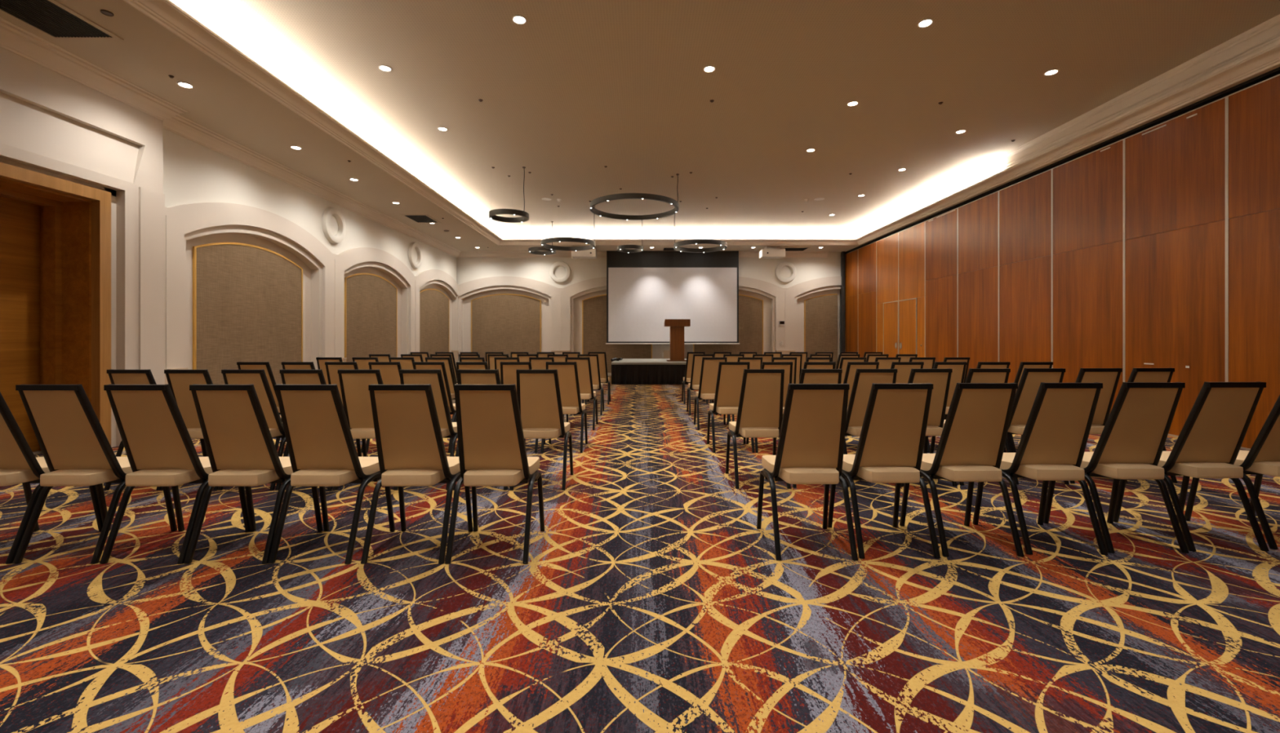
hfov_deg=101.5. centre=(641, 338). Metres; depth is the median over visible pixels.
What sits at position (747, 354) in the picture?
banquet chair
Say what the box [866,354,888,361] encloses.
banquet chair
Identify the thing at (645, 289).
projection screen
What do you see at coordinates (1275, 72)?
trim
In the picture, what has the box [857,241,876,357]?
partition panel
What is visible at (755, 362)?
banquet chair
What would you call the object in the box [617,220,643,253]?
pendant
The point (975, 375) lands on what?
banquet chair
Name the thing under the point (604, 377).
banquet chair
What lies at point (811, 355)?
banquet chair
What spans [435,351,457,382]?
banquet chair
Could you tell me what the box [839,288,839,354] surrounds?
wall
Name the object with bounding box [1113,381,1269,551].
banquet chair
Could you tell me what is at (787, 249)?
ceiling vent
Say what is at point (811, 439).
banquet chair
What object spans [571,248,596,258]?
projector
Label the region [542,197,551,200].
ceiling speaker
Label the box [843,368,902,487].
banquet chair
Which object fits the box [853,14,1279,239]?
trim
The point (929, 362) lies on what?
banquet chair
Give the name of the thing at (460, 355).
banquet chair
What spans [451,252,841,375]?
wall
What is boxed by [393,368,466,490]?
banquet chair
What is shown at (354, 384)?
banquet chair
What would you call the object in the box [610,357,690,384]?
stage
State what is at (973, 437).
banquet chair
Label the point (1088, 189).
partition panel
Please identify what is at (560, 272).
round medallion
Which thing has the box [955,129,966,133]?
recessed light
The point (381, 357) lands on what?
banquet chair
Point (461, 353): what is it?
banquet chair
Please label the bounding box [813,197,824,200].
ceiling speaker
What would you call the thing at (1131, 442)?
banquet chair
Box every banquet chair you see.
[0,391,102,564]
[13,384,177,563]
[99,384,250,563]
[103,368,207,490]
[160,368,217,490]
[183,384,323,563]
[217,368,285,490]
[236,361,282,450]
[267,384,395,564]
[275,368,361,490]
[278,361,315,450]
[315,357,342,384]
[324,361,366,453]
[333,368,385,490]
[351,357,378,369]
[360,384,472,563]
[365,361,401,453]
[368,354,391,361]
[388,357,414,369]
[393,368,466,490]
[400,354,423,361]
[410,351,429,361]
[413,361,456,453]
[425,357,456,422]
[430,354,457,384]
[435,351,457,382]
[444,384,544,563]
[453,361,488,453]
[453,368,507,490]
[458,354,479,359]
[459,357,484,361]
[460,351,478,354]
[485,351,503,364]
[487,354,508,369]
[493,357,519,377]
[500,361,545,453]
[509,368,573,490]
[510,351,528,357]
[516,354,537,361]
[528,357,554,369]
[537,351,555,357]
[540,361,587,453]
[547,354,572,415]
[562,351,583,403]
[563,357,598,430]
[573,354,604,415]
[585,351,610,404]
[681,351,707,404]
[686,354,717,415]
[693,357,730,430]
[706,361,755,453]
[707,351,731,403]
[719,354,744,415]
[725,368,791,488]
[726,357,762,424]
[738,351,756,357]
[746,361,792,453]
[752,354,773,361]
[756,383,857,559]
[764,351,782,357]
[771,357,796,383]
[781,354,802,383]
[789,351,807,368]
[792,368,848,488]
[803,361,835,368]
[805,357,831,361]
[809,354,831,357]
[815,351,833,361]
[826,382,940,558]
[835,354,859,368]
[839,357,866,383]
[840,351,857,354]
[843,361,879,408]
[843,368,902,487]
[863,351,882,358]
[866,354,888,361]
[875,357,901,368]
[890,361,928,453]
[895,354,917,361]
[899,382,1024,556]
[902,368,956,485]
[909,357,935,368]
[927,361,966,453]
[929,368,1010,484]
[943,357,969,382]
[973,382,1108,555]
[976,361,1013,453]
[1004,368,1069,484]
[1008,361,1053,453]
[1043,382,1189,552]
[1070,368,1122,483]
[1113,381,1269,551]
[1126,368,1177,482]
[1184,395,1279,549]
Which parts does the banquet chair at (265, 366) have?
frame, backrest, leg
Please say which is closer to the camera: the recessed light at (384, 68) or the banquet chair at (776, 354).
the recessed light at (384, 68)
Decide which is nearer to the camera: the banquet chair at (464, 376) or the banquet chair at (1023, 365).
the banquet chair at (464, 376)
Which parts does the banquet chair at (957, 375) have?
leg, seat, frame, backrest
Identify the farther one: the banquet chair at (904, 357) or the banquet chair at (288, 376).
the banquet chair at (904, 357)
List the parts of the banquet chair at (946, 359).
backrest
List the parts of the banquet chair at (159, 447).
leg, backrest, frame, seat, leg, leg, seat frame, leg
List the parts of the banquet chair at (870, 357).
backrest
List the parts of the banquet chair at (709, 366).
leg, leg, seat, frame, backrest, leg, leg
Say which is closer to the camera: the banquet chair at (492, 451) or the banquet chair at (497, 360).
the banquet chair at (492, 451)
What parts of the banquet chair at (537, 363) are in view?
backrest, frame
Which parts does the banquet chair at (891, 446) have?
leg, leg, seat frame, seat, frame, backrest, leg, leg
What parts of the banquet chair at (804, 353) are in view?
frame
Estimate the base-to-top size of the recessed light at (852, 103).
0.010 m
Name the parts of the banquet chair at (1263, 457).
leg, seat frame, leg, seat, frame, leg, backrest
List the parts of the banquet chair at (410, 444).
leg, leg, backrest, frame, seat, seat frame, leg, leg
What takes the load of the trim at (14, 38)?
attached to the wall at (53, 124)
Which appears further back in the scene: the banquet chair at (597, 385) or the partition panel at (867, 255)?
the partition panel at (867, 255)
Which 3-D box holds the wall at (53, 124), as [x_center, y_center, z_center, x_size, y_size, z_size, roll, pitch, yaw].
[-6.032,-0.810,1.200,0.435,4.060,10.400,0,0,0]
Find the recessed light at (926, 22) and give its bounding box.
[916,18,933,27]
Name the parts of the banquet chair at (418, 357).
backrest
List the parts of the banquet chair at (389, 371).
leg, frame, backrest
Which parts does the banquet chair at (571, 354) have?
backrest, frame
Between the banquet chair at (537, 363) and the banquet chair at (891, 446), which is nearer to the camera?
the banquet chair at (891, 446)
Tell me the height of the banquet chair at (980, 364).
0.980 m
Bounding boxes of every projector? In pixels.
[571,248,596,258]
[759,246,785,258]
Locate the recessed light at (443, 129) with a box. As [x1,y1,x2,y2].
[437,127,448,131]
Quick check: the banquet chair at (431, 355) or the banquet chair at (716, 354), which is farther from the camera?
the banquet chair at (716, 354)
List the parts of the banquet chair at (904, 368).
frame, backrest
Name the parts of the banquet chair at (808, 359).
backrest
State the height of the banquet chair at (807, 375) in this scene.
0.980 m
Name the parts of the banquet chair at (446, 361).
frame, backrest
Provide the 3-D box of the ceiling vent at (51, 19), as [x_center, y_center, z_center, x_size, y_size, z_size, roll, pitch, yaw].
[-5.235,-2.834,4.133,0.650,0.012,1.665,0,0,0]
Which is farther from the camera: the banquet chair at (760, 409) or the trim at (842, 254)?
the trim at (842, 254)
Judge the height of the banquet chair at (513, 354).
0.980 m
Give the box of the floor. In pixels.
[0,375,1279,732]
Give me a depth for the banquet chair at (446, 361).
7.00 m
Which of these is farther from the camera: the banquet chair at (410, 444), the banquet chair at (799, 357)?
the banquet chair at (799, 357)
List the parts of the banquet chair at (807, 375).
backrest, frame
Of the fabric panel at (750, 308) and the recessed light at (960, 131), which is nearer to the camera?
the recessed light at (960, 131)
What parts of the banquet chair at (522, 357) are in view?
frame, backrest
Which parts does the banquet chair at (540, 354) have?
backrest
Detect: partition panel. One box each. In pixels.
[844,248,857,351]
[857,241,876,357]
[876,232,898,354]
[898,221,924,357]
[924,208,957,361]
[957,191,998,376]
[998,168,1052,382]
[1052,138,1124,413]
[1124,96,1226,437]
[1226,74,1279,450]
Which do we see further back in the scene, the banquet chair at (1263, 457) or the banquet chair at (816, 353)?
the banquet chair at (816, 353)
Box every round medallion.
[321,207,346,243]
[408,242,422,268]
[549,261,571,283]
[774,261,796,283]
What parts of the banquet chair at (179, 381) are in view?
backrest, frame, seat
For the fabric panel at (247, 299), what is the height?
2.615 m
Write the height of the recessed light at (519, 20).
0.010 m
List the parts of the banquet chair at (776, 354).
backrest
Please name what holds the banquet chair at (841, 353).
on the floor
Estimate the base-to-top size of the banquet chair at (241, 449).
0.980 m
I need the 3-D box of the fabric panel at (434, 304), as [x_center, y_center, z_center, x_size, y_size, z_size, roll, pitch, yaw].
[-6.196,-0.188,15.700,0.027,2.615,2.320,0,0,0]
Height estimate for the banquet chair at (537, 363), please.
0.980 m
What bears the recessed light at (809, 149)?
in the ceiling at (570, 92)
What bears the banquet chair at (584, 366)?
on the floor
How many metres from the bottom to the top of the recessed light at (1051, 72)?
0.010 m
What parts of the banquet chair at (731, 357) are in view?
backrest, frame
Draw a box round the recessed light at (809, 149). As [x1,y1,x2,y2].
[806,148,815,151]
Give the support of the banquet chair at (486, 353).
on the floor
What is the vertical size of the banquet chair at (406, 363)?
0.980 m
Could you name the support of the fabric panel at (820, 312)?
attached to the wall at (476, 277)
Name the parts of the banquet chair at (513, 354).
backrest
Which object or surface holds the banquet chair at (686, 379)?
on the floor
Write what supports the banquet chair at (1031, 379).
on the floor
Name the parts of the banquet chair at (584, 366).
backrest, frame, seat, leg, leg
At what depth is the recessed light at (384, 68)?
6.33 m
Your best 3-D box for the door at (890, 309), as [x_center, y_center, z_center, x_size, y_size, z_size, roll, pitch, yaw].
[6.715,0.114,13.976,0.130,2.212,0.848,0,0,0]
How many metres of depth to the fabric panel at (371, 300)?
11.91 m
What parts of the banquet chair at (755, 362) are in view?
frame, backrest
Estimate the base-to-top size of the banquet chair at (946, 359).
0.980 m
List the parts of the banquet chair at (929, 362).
backrest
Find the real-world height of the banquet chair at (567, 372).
0.980 m
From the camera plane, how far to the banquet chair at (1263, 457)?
3.14 m
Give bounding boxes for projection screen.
[605,250,739,344]
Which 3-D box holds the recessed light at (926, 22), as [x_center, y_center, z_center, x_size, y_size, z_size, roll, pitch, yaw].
[2.948,-3.275,5.432,0.152,0.010,0.152,0,0,0]
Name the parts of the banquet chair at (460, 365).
backrest, frame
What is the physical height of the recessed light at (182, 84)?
0.010 m
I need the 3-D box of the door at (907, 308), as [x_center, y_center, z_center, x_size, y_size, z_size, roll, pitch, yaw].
[6.715,0.114,13.102,0.130,2.212,0.884,0,0,0]
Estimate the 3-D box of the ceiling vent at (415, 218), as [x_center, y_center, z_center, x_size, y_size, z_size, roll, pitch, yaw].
[-5.200,-2.834,12.375,0.600,0.012,0.850,0,0,0]
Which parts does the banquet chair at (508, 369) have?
backrest, frame, leg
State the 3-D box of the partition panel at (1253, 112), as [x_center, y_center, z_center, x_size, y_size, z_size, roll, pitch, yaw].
[6.722,-0.770,5.319,0.136,3.980,1.266,0,0,0]
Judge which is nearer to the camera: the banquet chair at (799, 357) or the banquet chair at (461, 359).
the banquet chair at (461, 359)
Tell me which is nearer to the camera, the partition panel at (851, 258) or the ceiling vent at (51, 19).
the ceiling vent at (51, 19)
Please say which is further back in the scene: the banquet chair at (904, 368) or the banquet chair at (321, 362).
the banquet chair at (321, 362)
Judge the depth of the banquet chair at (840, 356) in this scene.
8.31 m
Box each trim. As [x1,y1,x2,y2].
[0,17,828,257]
[122,0,1279,244]
[840,251,847,351]
[845,66,1279,253]
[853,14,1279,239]
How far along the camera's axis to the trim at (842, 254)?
17.02 m
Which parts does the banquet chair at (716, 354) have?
backrest, frame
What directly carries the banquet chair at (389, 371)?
on the floor
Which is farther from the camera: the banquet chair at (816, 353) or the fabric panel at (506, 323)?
the fabric panel at (506, 323)
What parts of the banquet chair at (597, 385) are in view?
backrest, frame, seat, leg, leg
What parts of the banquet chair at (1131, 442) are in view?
leg, seat frame, leg, leg, seat, frame, backrest, leg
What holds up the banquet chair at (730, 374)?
on the floor
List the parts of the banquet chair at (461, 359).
backrest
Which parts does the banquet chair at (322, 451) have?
leg, backrest, leg, frame, seat, seat frame, leg, leg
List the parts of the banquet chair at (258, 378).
backrest, frame, seat, leg, seat frame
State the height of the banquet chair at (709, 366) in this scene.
0.980 m
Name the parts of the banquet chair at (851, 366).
frame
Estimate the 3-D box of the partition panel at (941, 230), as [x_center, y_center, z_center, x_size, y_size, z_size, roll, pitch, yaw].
[6.722,-0.770,11.649,0.136,3.980,1.266,0,0,0]
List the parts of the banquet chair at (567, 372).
leg, backrest, frame, seat, leg, leg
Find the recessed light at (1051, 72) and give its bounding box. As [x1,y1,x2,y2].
[1043,69,1059,75]
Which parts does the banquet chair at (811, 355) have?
backrest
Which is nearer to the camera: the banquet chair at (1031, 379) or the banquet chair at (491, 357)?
the banquet chair at (1031, 379)
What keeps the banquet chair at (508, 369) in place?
on the floor
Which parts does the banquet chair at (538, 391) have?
backrest, frame, seat, leg, leg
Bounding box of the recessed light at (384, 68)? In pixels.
[377,65,391,71]
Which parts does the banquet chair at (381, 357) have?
backrest, frame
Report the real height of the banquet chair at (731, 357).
0.980 m
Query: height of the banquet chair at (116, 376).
0.980 m
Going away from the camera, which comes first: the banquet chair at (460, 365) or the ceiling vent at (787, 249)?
the banquet chair at (460, 365)
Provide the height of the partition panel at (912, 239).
3.980 m
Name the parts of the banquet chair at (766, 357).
backrest, frame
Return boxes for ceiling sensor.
[100,9,114,16]
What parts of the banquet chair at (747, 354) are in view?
frame, backrest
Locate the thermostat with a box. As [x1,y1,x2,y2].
[778,320,784,325]
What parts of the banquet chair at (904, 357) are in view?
backrest, frame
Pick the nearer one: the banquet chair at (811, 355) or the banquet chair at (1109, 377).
the banquet chair at (1109, 377)
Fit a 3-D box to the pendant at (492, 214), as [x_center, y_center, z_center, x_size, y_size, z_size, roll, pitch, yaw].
[-2.563,-2.802,10.150,0.755,0.957,0.755,0,0,0]
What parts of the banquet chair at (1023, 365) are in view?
leg, backrest, frame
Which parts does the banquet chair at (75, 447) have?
leg, backrest, frame, seat, leg, leg, seat frame, leg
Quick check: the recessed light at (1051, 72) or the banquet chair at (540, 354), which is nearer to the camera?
the recessed light at (1051, 72)
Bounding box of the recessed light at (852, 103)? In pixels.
[846,101,858,106]
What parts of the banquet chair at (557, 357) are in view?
backrest, frame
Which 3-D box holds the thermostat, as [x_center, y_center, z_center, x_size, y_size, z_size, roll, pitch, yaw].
[4.605,-0.513,17.133,0.179,0.153,0.034,0,0,0]
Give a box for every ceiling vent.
[0,0,124,40]
[400,214,440,222]
[661,247,687,251]
[782,247,810,251]
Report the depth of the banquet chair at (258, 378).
4.24 m
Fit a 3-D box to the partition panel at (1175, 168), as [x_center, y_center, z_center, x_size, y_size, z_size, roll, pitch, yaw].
[6.722,-0.770,6.585,0.136,3.980,1.266,0,0,0]
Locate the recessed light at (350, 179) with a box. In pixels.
[349,177,358,181]
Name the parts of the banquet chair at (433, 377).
backrest, frame, seat frame, seat, leg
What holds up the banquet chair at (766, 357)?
on the floor
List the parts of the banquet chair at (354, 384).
backrest, frame, seat, leg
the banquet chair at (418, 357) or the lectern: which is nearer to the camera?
the banquet chair at (418, 357)
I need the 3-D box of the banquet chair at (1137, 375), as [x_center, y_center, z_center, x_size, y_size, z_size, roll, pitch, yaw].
[4.315,0.734,4.662,0.451,0.980,0.543,0,0,0]
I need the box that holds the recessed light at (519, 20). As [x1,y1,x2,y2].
[511,15,526,24]
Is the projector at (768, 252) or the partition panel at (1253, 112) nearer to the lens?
the partition panel at (1253, 112)
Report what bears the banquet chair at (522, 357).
on the floor
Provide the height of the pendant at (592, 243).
1.101 m
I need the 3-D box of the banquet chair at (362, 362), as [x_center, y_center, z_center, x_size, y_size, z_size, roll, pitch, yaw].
[-3.674,0.734,7.210,0.451,0.980,0.543,0,0,0]
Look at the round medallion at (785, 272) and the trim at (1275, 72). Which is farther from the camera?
the round medallion at (785, 272)
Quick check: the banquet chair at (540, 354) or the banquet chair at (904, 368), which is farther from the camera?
the banquet chair at (540, 354)
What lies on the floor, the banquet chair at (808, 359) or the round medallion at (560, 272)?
the banquet chair at (808, 359)
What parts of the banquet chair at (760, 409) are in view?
leg, leg, seat, frame, backrest, leg, leg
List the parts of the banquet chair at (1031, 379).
leg, seat, backrest, frame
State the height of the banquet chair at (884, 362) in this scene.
0.980 m
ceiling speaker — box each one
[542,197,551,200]
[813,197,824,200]
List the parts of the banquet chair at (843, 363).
frame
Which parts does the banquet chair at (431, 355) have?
backrest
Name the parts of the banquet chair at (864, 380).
leg, seat, backrest, frame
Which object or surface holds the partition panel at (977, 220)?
on the floor
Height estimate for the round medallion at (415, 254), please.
0.700 m
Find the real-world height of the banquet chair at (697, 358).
0.980 m
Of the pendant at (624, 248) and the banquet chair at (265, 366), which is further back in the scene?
the pendant at (624, 248)
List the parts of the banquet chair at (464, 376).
leg, backrest, frame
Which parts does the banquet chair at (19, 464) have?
backrest, frame, leg, seat, leg, seat frame, leg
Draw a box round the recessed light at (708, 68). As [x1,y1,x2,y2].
[702,66,715,72]
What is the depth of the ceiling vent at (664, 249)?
16.57 m
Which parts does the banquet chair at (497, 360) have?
backrest, frame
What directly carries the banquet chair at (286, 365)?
on the floor
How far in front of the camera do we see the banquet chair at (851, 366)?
5.58 m
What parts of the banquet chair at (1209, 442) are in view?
leg, seat frame, leg, leg, seat, frame, backrest, leg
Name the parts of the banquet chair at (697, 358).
leg, leg, seat, frame, backrest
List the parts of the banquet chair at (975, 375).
leg, frame, backrest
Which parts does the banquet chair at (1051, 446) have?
leg, leg, seat frame, seat, leg, frame, backrest, leg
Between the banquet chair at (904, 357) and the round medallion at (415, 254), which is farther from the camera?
the round medallion at (415, 254)
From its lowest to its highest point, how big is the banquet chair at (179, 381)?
0.980 m
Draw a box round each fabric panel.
[192,242,302,384]
[344,273,397,361]
[419,288,449,357]
[471,293,541,361]
[582,294,652,373]
[693,294,763,354]
[804,293,837,368]
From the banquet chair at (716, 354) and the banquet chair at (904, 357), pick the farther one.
the banquet chair at (716, 354)
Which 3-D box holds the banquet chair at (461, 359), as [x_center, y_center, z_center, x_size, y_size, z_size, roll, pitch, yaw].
[-2.249,0.734,7.210,0.451,0.980,0.543,0,0,0]
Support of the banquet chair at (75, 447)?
on the floor
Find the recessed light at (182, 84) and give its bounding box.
[176,81,194,88]
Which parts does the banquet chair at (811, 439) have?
leg, leg, seat frame, seat, frame, backrest, leg, leg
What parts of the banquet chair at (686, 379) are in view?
leg, leg, seat, frame, backrest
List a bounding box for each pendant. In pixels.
[488,166,528,222]
[528,219,555,255]
[541,194,595,251]
[589,173,679,220]
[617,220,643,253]
[673,213,727,253]
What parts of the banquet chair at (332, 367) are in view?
backrest, frame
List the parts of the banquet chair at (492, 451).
leg, leg, backrest, frame, seat, seat frame, leg, leg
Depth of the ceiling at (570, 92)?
6.66 m
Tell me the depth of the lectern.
14.90 m
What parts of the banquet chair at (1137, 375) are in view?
frame, backrest, leg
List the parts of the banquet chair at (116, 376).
leg, backrest, frame, leg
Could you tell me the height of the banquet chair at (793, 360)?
0.980 m
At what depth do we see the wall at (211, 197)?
8.98 m
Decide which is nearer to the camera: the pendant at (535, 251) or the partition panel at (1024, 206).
the partition panel at (1024, 206)
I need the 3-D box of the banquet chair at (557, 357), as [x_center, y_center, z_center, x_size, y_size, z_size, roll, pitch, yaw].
[-1.328,0.734,8.570,0.451,0.980,0.543,0,0,0]
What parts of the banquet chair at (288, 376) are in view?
leg, backrest, frame, leg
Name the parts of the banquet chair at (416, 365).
backrest, frame, seat, leg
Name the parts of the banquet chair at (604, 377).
backrest, frame, seat, leg, leg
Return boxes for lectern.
[664,319,690,361]
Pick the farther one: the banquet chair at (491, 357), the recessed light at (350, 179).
the recessed light at (350, 179)
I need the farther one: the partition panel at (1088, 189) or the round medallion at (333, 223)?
the round medallion at (333, 223)
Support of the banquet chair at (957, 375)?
on the floor
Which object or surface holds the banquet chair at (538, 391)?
on the floor
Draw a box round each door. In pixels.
[0,162,111,454]
[883,300,897,357]
[897,297,916,354]
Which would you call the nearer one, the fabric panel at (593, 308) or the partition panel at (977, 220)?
the partition panel at (977, 220)
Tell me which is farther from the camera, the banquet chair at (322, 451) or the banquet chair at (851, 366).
the banquet chair at (851, 366)
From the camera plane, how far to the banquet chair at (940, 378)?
4.36 m
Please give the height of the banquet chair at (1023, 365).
0.980 m
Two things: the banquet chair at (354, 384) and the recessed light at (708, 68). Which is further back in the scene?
the recessed light at (708, 68)
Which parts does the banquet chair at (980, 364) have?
frame, backrest, leg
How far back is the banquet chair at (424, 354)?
9.69 m
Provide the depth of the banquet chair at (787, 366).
5.59 m
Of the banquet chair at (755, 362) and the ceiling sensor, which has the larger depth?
the banquet chair at (755, 362)
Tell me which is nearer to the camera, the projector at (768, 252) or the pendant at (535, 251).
the pendant at (535, 251)
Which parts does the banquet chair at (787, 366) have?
leg, frame, backrest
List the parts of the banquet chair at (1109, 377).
seat, frame, backrest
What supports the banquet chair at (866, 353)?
on the floor
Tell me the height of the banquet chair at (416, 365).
0.980 m
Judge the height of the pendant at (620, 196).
0.709 m
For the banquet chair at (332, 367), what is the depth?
5.58 m
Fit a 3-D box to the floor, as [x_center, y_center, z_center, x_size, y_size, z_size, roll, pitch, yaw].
[0.050,1.260,6.700,13.900,0.080,21.600,0,0,0]
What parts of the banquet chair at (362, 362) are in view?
backrest, frame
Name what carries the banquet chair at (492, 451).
on the floor
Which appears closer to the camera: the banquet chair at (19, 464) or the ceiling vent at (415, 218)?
the banquet chair at (19, 464)
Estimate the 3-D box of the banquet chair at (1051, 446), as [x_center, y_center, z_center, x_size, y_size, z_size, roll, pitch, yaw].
[2.410,0.734,3.185,0.451,0.980,0.543,0,0,0]
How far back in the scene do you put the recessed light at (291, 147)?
7.76 m
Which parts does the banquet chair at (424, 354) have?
backrest, frame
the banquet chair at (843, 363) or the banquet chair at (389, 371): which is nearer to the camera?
the banquet chair at (389, 371)
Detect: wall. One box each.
[0,46,164,447]
[163,128,457,384]
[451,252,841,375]
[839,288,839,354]
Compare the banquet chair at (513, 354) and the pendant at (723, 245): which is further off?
the pendant at (723, 245)
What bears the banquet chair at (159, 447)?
on the floor
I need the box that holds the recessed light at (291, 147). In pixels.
[289,146,302,149]
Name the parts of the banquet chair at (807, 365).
backrest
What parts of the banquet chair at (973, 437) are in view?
leg, leg, seat frame, seat, leg, frame, backrest, leg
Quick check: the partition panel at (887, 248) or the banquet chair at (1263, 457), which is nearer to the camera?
the banquet chair at (1263, 457)
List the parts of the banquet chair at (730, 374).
leg, leg, seat, frame, backrest, leg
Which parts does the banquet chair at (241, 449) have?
leg, backrest, frame, seat, leg, leg, seat frame, leg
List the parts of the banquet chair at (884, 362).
backrest, frame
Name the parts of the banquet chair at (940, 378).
leg, frame, backrest, seat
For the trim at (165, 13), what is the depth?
6.87 m
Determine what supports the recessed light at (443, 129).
in the ceiling at (570, 92)
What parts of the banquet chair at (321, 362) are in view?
frame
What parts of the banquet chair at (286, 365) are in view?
backrest, frame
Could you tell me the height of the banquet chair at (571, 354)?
0.980 m
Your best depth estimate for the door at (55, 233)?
5.61 m
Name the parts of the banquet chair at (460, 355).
backrest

